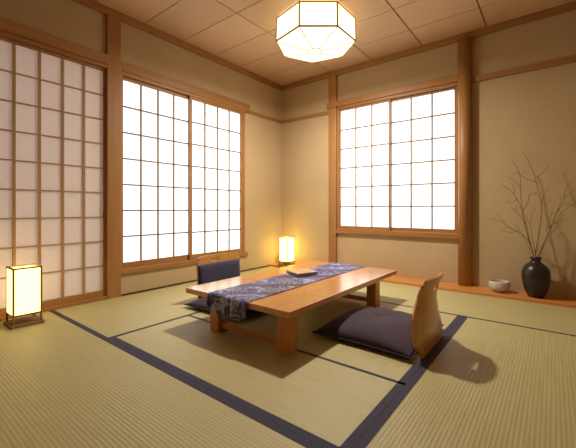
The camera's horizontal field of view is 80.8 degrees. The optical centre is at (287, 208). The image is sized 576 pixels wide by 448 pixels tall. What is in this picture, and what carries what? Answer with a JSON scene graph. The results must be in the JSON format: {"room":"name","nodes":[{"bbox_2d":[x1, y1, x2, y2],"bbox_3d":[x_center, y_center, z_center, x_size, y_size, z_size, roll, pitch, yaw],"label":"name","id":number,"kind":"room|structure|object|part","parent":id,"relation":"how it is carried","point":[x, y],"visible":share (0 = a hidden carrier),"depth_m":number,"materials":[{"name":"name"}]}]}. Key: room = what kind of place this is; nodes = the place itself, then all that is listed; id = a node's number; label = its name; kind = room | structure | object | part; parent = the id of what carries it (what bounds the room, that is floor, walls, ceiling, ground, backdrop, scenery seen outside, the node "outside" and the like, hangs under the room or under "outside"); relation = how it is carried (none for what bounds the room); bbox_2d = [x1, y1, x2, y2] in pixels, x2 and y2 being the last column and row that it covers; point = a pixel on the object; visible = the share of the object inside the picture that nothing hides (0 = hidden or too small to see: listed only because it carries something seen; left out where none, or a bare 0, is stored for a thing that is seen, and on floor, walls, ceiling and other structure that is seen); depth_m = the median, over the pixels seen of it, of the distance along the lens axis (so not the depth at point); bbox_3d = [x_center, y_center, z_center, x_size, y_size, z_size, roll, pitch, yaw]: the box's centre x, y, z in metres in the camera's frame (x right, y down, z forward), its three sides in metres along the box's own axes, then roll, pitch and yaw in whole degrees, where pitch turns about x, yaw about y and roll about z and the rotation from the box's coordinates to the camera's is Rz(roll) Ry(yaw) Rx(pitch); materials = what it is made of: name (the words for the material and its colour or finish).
{"room":"traditional dwelling","nodes":[
{"label":"traditional dwelling","id":0,"kind":"room"},
{"bbox_2d":[0,0,280,295],"bbox_3d":[-1.813,-0.527,3.504,0.120,2.965,5.620,0,0,38],"label":"wall","id":1,"kind":"structure","parent":0,"point":[69,20],"depth_m":4.30,"materials":[{"name":"beige paint"}]},
{"bbox_2d":[0,36,105,315],"bbox_3d":[-2.119,-0.265,3.032,0.030,2.270,0.950,0,0,38],"label":"door","id":2,"kind":"structure","parent":1,"relation":"in","point":[53,105],"depth_m":3.06,"materials":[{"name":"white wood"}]},
{"bbox_2d":[0,296,106,320],"bbox_3d":[-2.647,0.910,2.318,0.030,0.080,2.725,0,0,38],"label":"sill","id":3,"kind":"structure","parent":1,"relation":"attached to","point":[76,303],"depth_m":3.10,"materials":[{"name":"brown wood"}]},
{"bbox_2d":[0,17,107,68],"bbox_3d":[-2.641,-1.465,2.306,0.055,0.130,2.713,0,0,38],"label":"beam","id":4,"kind":"structure","parent":1,"relation":"attached to","point":[9,29],"depth_m":2.98,"materials":[{"name":"brown wood"}]},
{"bbox_2d":[73,0,282,90],"bbox_3d":[-1.786,-1.976,3.406,0.045,0.068,5.500,0,0,38],"label":"trim","id":5,"kind":"structure","parent":1,"relation":"attached to","point":[92,4],"depth_m":3.92,"materials":[{"name":"brown wood"}]},
{"bbox_2d":[121,61,249,112],"bbox_3d":[-1.146,-1.458,4.233,0.032,0.135,1.888,0,0,38],"label":"beam","id":6,"kind":"structure","parent":1,"relation":"attached to","point":[129,70],"depth_m":4.02,"materials":[{"name":"brown wood"}]},
{"bbox_2d":[121,265,268,295],"bbox_3d":[-0.919,0.894,4.539,0.012,0.012,2.648,0,0,38],"label":"baseboard","id":7,"kind":"structure","parent":1,"relation":"attached to","point":[267,265],"depth_m":3.93,"materials":[{"name":"brown wood"}]},
{"bbox_2d":[121,74,281,274],"bbox_3d":[-0.961,-0.380,4.571,0.146,2.140,2.648,0,0,38],"label":"window","id":8,"kind":"structure","parent":1,"relation":"in","point":[183,156],"depth_m":4.09,"materials":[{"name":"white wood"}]},
{"bbox_3d":[-1.487,-0.386,3.877,0.032,2.028,0.860,0,0,38],"label":"sash","id":9,"kind":"part","parent":8,"relation":"part of","materials":[{"name":"white paper"}]},
{"bbox_3d":[-1.200,0.653,4.250,0.126,0.050,1.848,0,0,38],"label":"sill","id":10,"kind":"part","parent":8,"relation":"part of","materials":[{"name":"brown wood"}]},
{"bbox_3d":[-0.940,-0.386,4.522,0.032,2.028,0.900,0,0,38],"label":"sash","id":11,"kind":"part","parent":8,"relation":"part of","materials":[{"name":"white paper"}]},
{"bbox_2d":[94,0,575,85],"bbox_3d":[0.055,-2.040,1.965,4.960,0.060,5.740,0,0,38],"label":"ceiling","id":12,"kind":"structure","parent":0,"point":[242,33],"depth_m":3.63,"materials":[{"name":"brown wood"}]},
{"bbox_2d":[275,1,355,62],"bbox_3d":[0.273,-1.839,3.612,0.815,0.341,0.834,0,0,38],"label":"ceiling lamp","id":13,"kind":"object","parent":12,"relation":"hanging from","point":[308,31],"visible":1,"depth_m":3.38,"materials":[{"name":"white paper"}]},
{"bbox_2d":[281,10,575,297],"bbox_3d":[1.788,-0.527,4.177,4.720,2.965,0.120,0,0,38],"label":"wall","id":14,"kind":"structure","parent":0,"point":[532,113],"depth_m":3.75,"materials":[{"name":"beige paint"}]},
{"bbox_2d":[282,111,327,122],"bbox_3d":[0.266,-1.427,5.278,0.923,0.045,0.022,0,0,38],"label":"rail","id":15,"kind":"object","parent":14,"relation":"attached to","point":[325,112],"visible":1,"depth_m":5.26,"materials":[{"name":"brown wood"}]},
{"bbox_2d":[327,74,457,109],"bbox_3d":[1.293,-1.498,4.453,1.800,0.115,0.055,0,0,38],"label":"beam","id":16,"kind":"structure","parent":14,"relation":"attached to","point":[448,81],"depth_m":4.33,"materials":[{"name":"brown wood"}]},
{"bbox_2d":[336,85,457,238],"bbox_3d":[1.389,-0.559,4.464,1.642,1.822,0.160,0,0,38],"label":"window","id":17,"kind":"structure","parent":14,"relation":"in","point":[397,158],"depth_m":4.40,"materials":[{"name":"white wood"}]},
{"bbox_3d":[1.048,-0.579,4.690,0.767,1.733,0.032,0,0,38],"label":"sash","id":18,"kind":"part","parent":17,"relation":"part of","materials":[{"name":"white paper"}]},
{"bbox_3d":[1.379,0.320,4.459,1.632,0.064,0.140,0,0,38],"label":"sill","id":19,"kind":"part","parent":17,"relation":"part of","materials":[{"name":"brown wood"}]},
{"bbox_3d":[1.671,-0.579,4.243,0.825,1.733,0.032,0,0,38],"label":"sash","id":20,"kind":"part","parent":17,"relation":"part of","materials":[{"name":"white paper"}]},
{"bbox_2d":[282,1,575,89],"bbox_3d":[1.754,-1.976,4.098,4.675,0.068,0.045,0,0,38],"label":"trim","id":21,"kind":"structure","parent":14,"relation":"attached to","point":[571,6],"depth_m":4.00,"materials":[{"name":"brown wood"}]},
{"bbox_2d":[472,55,575,82],"bbox_3d":[2.837,-1.465,3.259,1.935,0.060,0.030,0,0,38],"label":"rail","id":22,"kind":"object","parent":14,"relation":"attached to","point":[569,59],"depth_m":3.52,"materials":[{"name":"brown wood"}]},
{"bbox_3d":[0.055,1.008,1.965,5.020,0.105,5.800,0,0,38],"label":"floor","id":23,"kind":"structure","parent":0,"visible":0},
{"bbox_2d":[106,14,120,298],"bbox_3d":[-1.789,-0.496,3.450,0.085,2.892,0.139,0,0,38],"label":"post","id":24,"kind":"object","parent":23,"relation":"on","point":[113,25],"visible":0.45,"depth_m":3.42,"materials":[{"name":"brown wood"}]},
{"bbox_2d":[55,281,205,337],"bbox_3d":[-1.029,0.927,3.488,1.073,0.056,2.046,0,0,38],"label":"mat","id":25,"kind":"object","parent":23,"relation":"on","point":[114,317],"visible":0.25,"depth_m":2.97,"materials":[{"name":"wicker"}]},
{"bbox_2d":[196,252,239,298],"bbox_3d":[-0.511,0.679,3.303,0.544,0.436,0.552,0,0,38],"label":"chair","id":26,"kind":"object","parent":25,"relation":"on","point":[227,265],"visible":0.58,"depth_m":3.41,"materials":[{"name":"fabric"}]},
{"bbox_2d":[183,297,259,316],"bbox_3d":[-0.453,0.838,3.156,0.706,0.097,0.726,0,0,38],"label":"floor cushion","id":27,"kind":"object","parent":26,"relation":"on","point":[201,303],"visible":0.15,"depth_m":2.99,"materials":[{"name":"fabric"}]},
{"bbox_2d":[0,310,322,447],"bbox_3d":[-1.221,0.927,1.762,2.900,0.056,0.905,0,0,38],"label":"mat","id":28,"kind":"object","parent":23,"relation":"on","point":[64,383],"visible":1,"depth_m":1.59,"materials":[{"name":"wicker"}]},
{"bbox_2d":[3,263,44,329],"bbox_3d":[-2.080,0.675,2.669,0.215,0.450,0.215,0,0,38],"label":"lantern","id":29,"kind":"object","parent":28,"relation":"on","point":[23,282],"visible":1,"depth_m":2.62,"materials":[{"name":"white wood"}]},
{"bbox_3d":[-2.203,0.665,2.654,0.013,0.430,0.013,0,0,38],"label":"post","id":30,"kind":"part","parent":29,"relation":"part of","materials":[{"name":"brown wood"}]},
{"bbox_3d":[-2.065,0.665,2.546,0.013,0.430,0.013,0,0,38],"label":"post","id":31,"kind":"part","parent":29,"relation":"part of","materials":[{"name":"brown wood"}]},
{"bbox_3d":[-2.149,0.457,2.723,0.013,0.013,0.162,0,0,38],"label":"rail","id":32,"kind":"part","parent":29,"relation":"part of","materials":[{"name":"brown wood"}]},
{"bbox_3d":[-2.080,0.635,2.669,0.180,0.357,0.180,0,0,38],"label":"lamp shade","id":33,"kind":"part","parent":29,"relation":"part of","materials":[{"name":"white paper"}]},
{"bbox_3d":[-2.011,0.457,2.615,0.013,0.013,0.162,0,0,38],"label":"rail","id":34,"kind":"part","parent":29,"relation":"part of","materials":[{"name":"brown wood"}]},
{"bbox_3d":[-2.011,0.814,2.615,0.013,0.013,0.162,0,0,38],"label":"rail","id":35,"kind":"part","parent":29,"relation":"part of","materials":[{"name":"brown wood"}]},
{"bbox_3d":[-1.957,0.665,2.684,0.013,0.430,0.013,0,0,38],"label":"post","id":36,"kind":"part","parent":29,"relation":"part of","materials":[{"name":"brown wood"}]},
{"bbox_2d":[110,315,405,447],"bbox_3d":[-0.314,0.927,2.047,1.825,0.056,0.660,0,0,38],"label":"mat","id":37,"kind":"object","parent":23,"relation":"on","point":[329,403],"visible":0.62,"depth_m":1.80,"materials":[{"name":"wicker"}]},
{"bbox_2d":[240,266,278,275],"bbox_3d":[0.009,0.927,4.534,1.418,0.056,0.878,0,0,38],"label":"mat","id":38,"kind":"object","parent":23,"relation":"on","point":[269,267],"visible":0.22,"depth_m":4.95,"materials":[{"name":"wicker"}]},
{"bbox_2d":[192,297,462,382],"bbox_3d":[0.317,0.927,2.853,1.825,0.056,1.385,0,0,38],"label":"mat","id":39,"kind":"object","parent":23,"relation":"on","point":[389,365],"visible":0.36,"depth_m":2.33,"materials":[{"name":"wicker"}]},
{"bbox_2d":[186,261,396,355],"bbox_3d":[0.147,0.755,2.997,1.016,0.290,1.752,0,0,38],"label":"table","id":40,"kind":"object","parent":39,"relation":"on","point":[286,305],"visible":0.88,"depth_m":2.50,"materials":[{"name":"brown wood"}]},
{"bbox_3d":[-0.514,0.775,2.528,0.090,0.250,0.095,0,0,38],"label":"leg","id":41,"kind":"part","parent":40,"relation":"part of","materials":[{"name":"brown wood"}]},
{"bbox_2d":[207,262,365,320],"bbox_3d":[0.118,0.681,2.999,0.415,0.154,1.820,0,0,38],"label":"table runner","id":42,"kind":"object","parent":40,"relation":"on","point":[231,302],"visible":0.91,"depth_m":2.54,"materials":[{"name":"fabric"}]},
{"bbox_2d":[286,268,317,276],"bbox_3d":[0.130,0.589,3.144,0.224,0.028,0.210,0,0,-30],"label":"wooden box","id":43,"kind":"object","parent":42,"relation":"on","point":[304,271],"visible":1,"depth_m":3.10,"materials":[{"name":"brown wood"}]},
{"bbox_3d":[-0.006,0.775,2.130,0.090,0.250,0.095,0,0,38],"label":"leg","id":44,"kind":"part","parent":40,"relation":"part of","materials":[{"name":"brown wood"}]},
{"bbox_3d":[0.792,0.775,3.149,0.090,0.250,0.095,0,0,38],"label":"leg","id":45,"kind":"part","parent":40,"relation":"part of","materials":[{"name":"brown wood"}]},
{"bbox_2d":[412,272,443,358],"bbox_3d":[0.763,0.662,2.344,0.571,0.473,0.573,0,0,38],"label":"chair","id":46,"kind":"object","parent":39,"relation":"on","point":[426,319],"visible":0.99,"depth_m":2.10,"materials":[{"name":"brown wood"}]},
{"bbox_2d":[312,306,443,358],"bbox_3d":[0.670,0.828,2.467,0.696,0.118,0.736,0,0,38],"label":"floor cushion","id":47,"kind":"object","parent":46,"relation":"on","point":[383,329],"visible":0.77,"depth_m":2.27,"materials":[{"name":"fabric"}]},
{"bbox_2d":[269,262,575,308],"bbox_3d":[1.653,0.911,4.006,4.720,0.078,0.315,0,0,38],"label":"board","id":48,"kind":"object","parent":23,"relation":"on","point":[568,302],"visible":0.41,"depth_m":3.56,"materials":[{"name":"brown wood"}]},
{"bbox_2d":[278,236,294,265],"bbox_3d":[-0.018,0.649,5.229,0.200,0.445,0.200,0,0,38],"label":"lantern","id":49,"kind":"object","parent":48,"relation":"on","point":[286,243],"visible":0.98,"depth_m":5.18,"materials":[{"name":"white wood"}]},
{"bbox_3d":[-0.018,0.620,5.229,0.164,0.372,0.164,0,0,38],"label":"lamp shade","id":50,"kind":"part","parent":49,"relation":"part of","materials":[{"name":"white paper"}]},
{"bbox_2d":[328,75,336,262],"bbox_3d":[0.662,-0.535,4.970,0.126,2.814,0.060,0,0,38],"label":"post","id":51,"kind":"object","parent":48,"relation":"on","point":[332,81],"visible":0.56,"depth_m":4.94,"materials":[{"name":"brown wood"}]},
{"bbox_2d":[458,36,471,286],"bbox_3d":[2.025,-0.535,3.870,0.144,2.814,0.144,0,0,38],"label":"post","id":52,"kind":"object","parent":48,"relation":"on","point":[464,43],"visible":1,"depth_m":3.81,"materials":[{"name":"brown wood"}]},
{"bbox_2d":[488,279,510,292],"bbox_3d":[2.226,0.815,3.566,0.198,0.114,0.198,0,0,38],"label":"bowl","id":53,"kind":"object","parent":48,"relation":"on","point":[497,285],"visible":1,"depth_m":3.51,"materials":[{"name":"ceramic"}]},
{"bbox_2d":[521,256,550,297],"bbox_3d":[2.456,0.675,3.355,0.238,0.394,0.238,0,0,38],"label":"vase","id":54,"kind":"object","parent":48,"relation":"on","point":[536,276],"visible":0.98,"depth_m":3.28,"materials":[{"name":"ceramic"}]},
{"bbox_2d":[491,211,533,256],"bbox_3d":[2.289,0.380,3.449,0.394,0.720,0.040,0,0,30],"label":"branch","id":55,"kind":"object","parent":54,"relation":"in","point":[501,211],"visible":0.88,"depth_m":3.44,"materials":[{"name":"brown plant"}]},
{"bbox_2d":[503,184,530,244],"bbox_3d":[2.325,0.230,3.406,0.283,1.021,0.060,0,0,23],"label":"branch","id":56,"kind":"object","parent":54,"relation":"in","point":[514,184],"visible":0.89,"depth_m":3.39,"materials":[{"name":"brown plant"}]},
{"bbox_2d":[507,161,533,254],"bbox_3d":[2.372,0.123,3.449,0.240,1.234,0.059,0,0,38],"label":"branch","id":57,"kind":"object","parent":54,"relation":"in","point":[512,161],"visible":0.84,"depth_m":3.45,"materials":[{"name":"brown plant"}]},
{"bbox_2d":[526,208,535,257],"bbox_3d":[2.409,0.366,3.344,0.125,0.749,0.066,0,0,-40],"label":"branch","id":58,"kind":"object","parent":54,"relation":"in","point":[534,208],"visible":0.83,"depth_m":3.35,"materials":[{"name":"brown plant"}]},
{"bbox_2d":[517,153,548,257],"bbox_3d":[2.434,0.087,3.351,0.294,1.306,0.072,0,0,43],"label":"branch","id":59,"kind":"object","parent":54,"relation":"in","point":[535,181],"visible":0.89,"depth_m":3.34,"materials":[{"name":"brown plant"}]},
{"bbox_2d":[537,182,575,257],"bbox_3d":[2.579,0.235,3.239,0.348,1.010,0.047,0,0,45],"label":"branch","id":60,"kind":"object","parent":54,"relation":"in","point":[570,182],"visible":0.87,"depth_m":3.25,"materials":[{"name":"brown plant"}]},
{"bbox_2d":[538,202,575,257],"bbox_3d":[2.553,0.329,3.221,0.058,0.822,0.339,0,0,-38],"label":"branch","id":61,"kind":"object","parent":54,"relation":"in","point":[575,202],"visible":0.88,"depth_m":3.25,"materials":[{"name":"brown plant"}]},
{"bbox_2d":[350,282,575,336],"bbox_3d":[1.517,0.927,3.353,2.408,0.056,0.878,0,0,38],"label":"mat","id":62,"kind":"object","parent":23,"relation":"on","point":[544,317],"visible":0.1,"depth_m":3.06,"materials":[{"name":"wicker"}]},
{"bbox_2d":[352,316,575,447],"bbox_3d":[0.918,0.927,1.387,0.926,0.056,2.953,0,0,38],"label":"mat","id":63,"kind":"object","parent":23,"relation":"on","point":[487,384],"visible":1,"depth_m":1.64,"materials":[{"name":"wicker"}]}
]}

